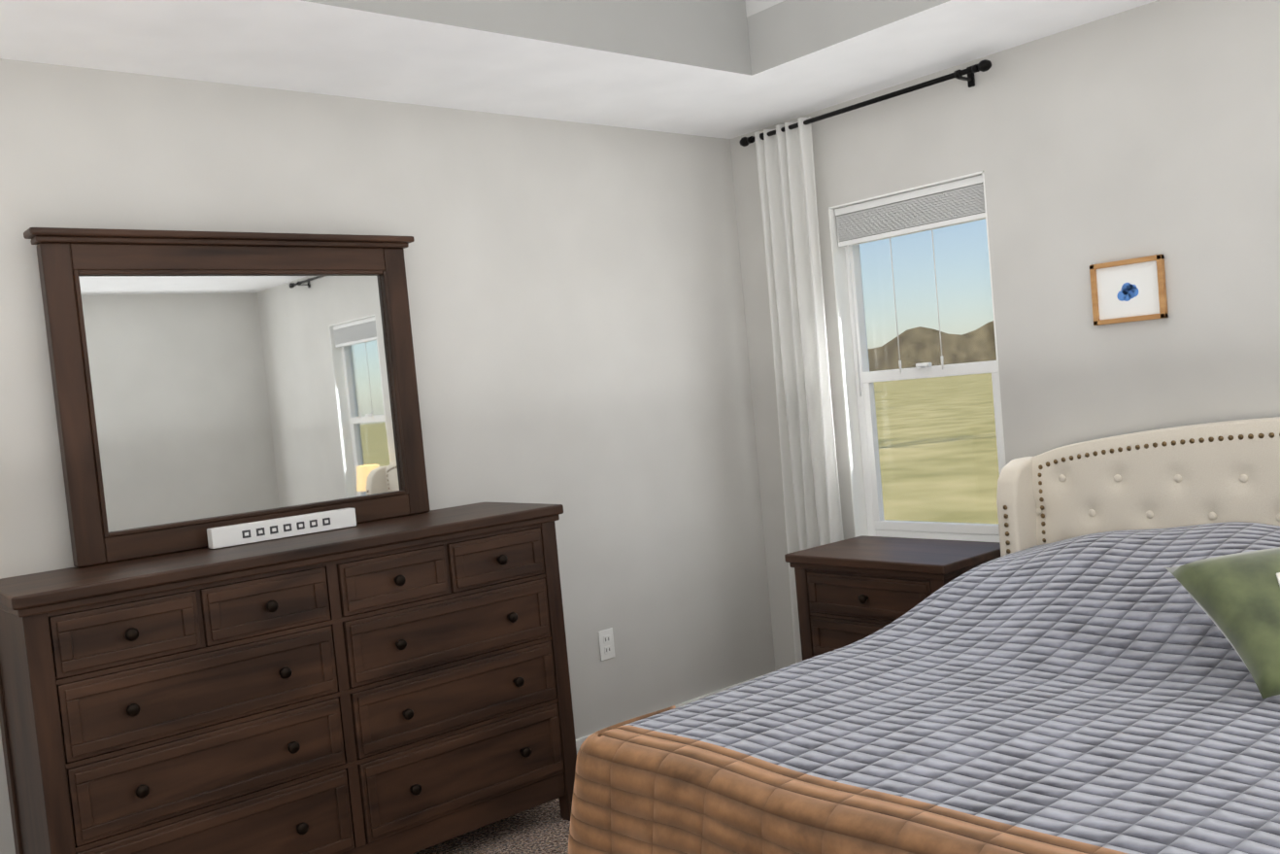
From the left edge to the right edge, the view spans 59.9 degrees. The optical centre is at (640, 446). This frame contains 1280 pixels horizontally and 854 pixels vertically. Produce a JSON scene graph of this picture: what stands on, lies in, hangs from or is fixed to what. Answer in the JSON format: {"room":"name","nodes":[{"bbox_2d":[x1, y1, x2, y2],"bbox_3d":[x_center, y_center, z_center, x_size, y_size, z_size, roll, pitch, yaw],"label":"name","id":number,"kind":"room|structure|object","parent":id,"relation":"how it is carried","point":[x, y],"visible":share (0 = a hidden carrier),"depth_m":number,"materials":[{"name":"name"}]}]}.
{"room":"bedroom","nodes":[
{"label":"bedroom","id":0,"kind":"room"},
{"bbox_2d":[0,58,774,853],"bbox_3d":[-1.378,-0.131,3.406,5.110,2.940,0.160,-8,4,-40],"label":"wall","id":1,"kind":"structure","parent":0,"point":[577,311],"depth_m":4.12,"materials":[{"name":"paint"}]},
{"bbox_2d":[598,627,615,660],"bbox_3d":[-0.129,0.773,4.339,0.072,0.116,0.009,-8,4,-40],"label":"electrical outlet","id":2,"kind":"object","parent":1,"relation":"attached to","point":[606,644],"visible":1,"depth_m":4.33,"materials":[{"name":"white plastic"}]},
{"bbox_2d":[575,671,773,753],"bbox_3d":[-1.195,1.288,3.407,4.740,0.085,0.018,-8,4,-40],"label":"baseboard","id":3,"kind":"structure","parent":1,"relation":"attached to","point":[580,741],"depth_m":4.60,"materials":[{"name":"white"}]},
{"bbox_2d":[413,797,570,853],"bbox_3d":[0.584,1.333,1.353,5.110,0.120,5.770,-8,4,-40],"label":"floor","id":4,"kind":"structure","parent":0,"point":[542,828],"depth_m":3.56,"materials":[{"name":"carpet"}]},
{"bbox_2d":[0,502,576,853],"bbox_3d":[-0.957,0.791,3.300,1.604,1.040,0.475,-8,4,-40],"label":"dresser","id":5,"kind":"object","parent":4,"relation":"on","point":[398,685],"visible":1,"depth_m":3.05,"materials":[{"name":"brown wood"}]},
{"bbox_2d":[23,227,430,567],"bbox_3d":[-1.174,-0.183,3.384,1.156,0.924,0.088,-8,4,-40],"label":"dresser mirror","id":6,"kind":"object","parent":5,"relation":"on","point":[203,382],"visible":0.96,"depth_m":3.32,"materials":[{"name":"brown wood"}]},
{"bbox_2d":[206,507,356,548],"bbox_3d":[-1.074,0.245,3.358,0.450,0.058,0.042,-8,4,-40],"label":"block sign","id":7,"kind":"object","parent":5,"relation":"on","point":[265,529],"visible":0.98,"depth_m":3.33,"materials":[{"name":"white"}]},
{"bbox_2d":[784,535,1000,660],"bbox_3d":[0.980,0.735,4.098,0.475,0.720,0.704,-8,4,-40],"label":"nightstand","id":8,"kind":"object","parent":4,"relation":"on","point":[851,590],"visible":0.46,"depth_m":4.00,"materials":[{"name":"brown wood"}]},
{"bbox_2d":[567,416,1279,853],"bbox_3d":[1.247,0.584,2.426,2.202,1.140,2.210,-8,4,-40],"label":"bed","id":9,"kind":"object","parent":4,"relation":"on","point":[1088,661],"visible":1,"depth_m":2.43,"materials":[{"name":"fabric"}]},
{"bbox_2d":[1164,524,1279,699],"bbox_3d":[1.541,0.343,2.390,0.700,0.275,0.674,-8,4,-40],"label":"pillow","id":10,"kind":"object","parent":9,"relation":"on","point":[1237,643],"depth_m":2.42,"materials":[{"name":"green fabric"}]},
{"bbox_2d":[0,0,1157,138],"bbox_3d":[0.344,-1.303,1.219,4.790,0.300,5.450,-8,4,-40],"label":"ceiling","id":11,"kind":"structure","parent":0,"point":[726,69],"depth_m":3.50,"materials":[{"name":"paint"}]},
{"bbox_2d":[730,0,1279,670],"bbox_3d":[2.312,-0.441,2.881,0.160,2.940,5.450,-8,4,-40],"label":"wall","id":12,"kind":"structure","parent":0,"point":[1152,128],"depth_m":3.67,"materials":[{"name":"paint"}]},
{"bbox_2d":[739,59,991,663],"bbox_3d":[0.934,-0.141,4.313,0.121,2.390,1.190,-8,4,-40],"label":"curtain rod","id":13,"kind":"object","parent":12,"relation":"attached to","point":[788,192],"visible":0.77,"depth_m":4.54,"materials":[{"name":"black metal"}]},
{"bbox_2d":[753,115,860,663],"bbox_3d":[0.682,-0.124,4.574,0.075,2.375,0.310,-8,4,-40],"label":"curtain","id":14,"kind":"object","parent":13,"relation":"hanging from","point":[785,153],"depth_m":4.54,"materials":[{"name":"white fabric"}]},
{"bbox_2d":[828,170,1006,541],"bbox_3d":[1.110,-0.287,4.296,0.150,1.390,0.710,-8,4,-40],"label":"window","id":15,"kind":"structure","parent":12,"relation":"in","point":[931,206],"depth_m":4.40,"materials":[{"name":"white plastic"}]},
{"bbox_2d":[1089,254,1168,325],"bbox_3d":[1.575,-0.502,3.585,0.022,0.200,0.235,-8,4,-40],"label":"picture","id":16,"kind":"object","parent":12,"relation":"attached to","point":[1130,289],"visible":1,"depth_m":3.58,"materials":[{"name":"white paper"}]},
{"label":"outside","id":17,"kind":"structure","parent":0,"visible":0},
{"bbox_2d":[873,372,999,524],"bbox_3d":[98.808,-11.552,89.364,259.820,0.300,400.000,-8,4,-40],"label":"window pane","id":18,"kind":"structure","parent":17,"point":[931,415],"depth_m":23.81,"materials":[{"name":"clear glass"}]},
{"bbox_2d":[868,320,996,370],"bbox_3d":[-64.734,-2.246,80.472,334.835,12.753,140.480,-8,4,-40],"label":"hill","id":19,"kind":"structure","parent":18,"relation":"on","point":[928,353],"depth_m":168.47,"materials":[{"name":"brown soil"}]}
]}

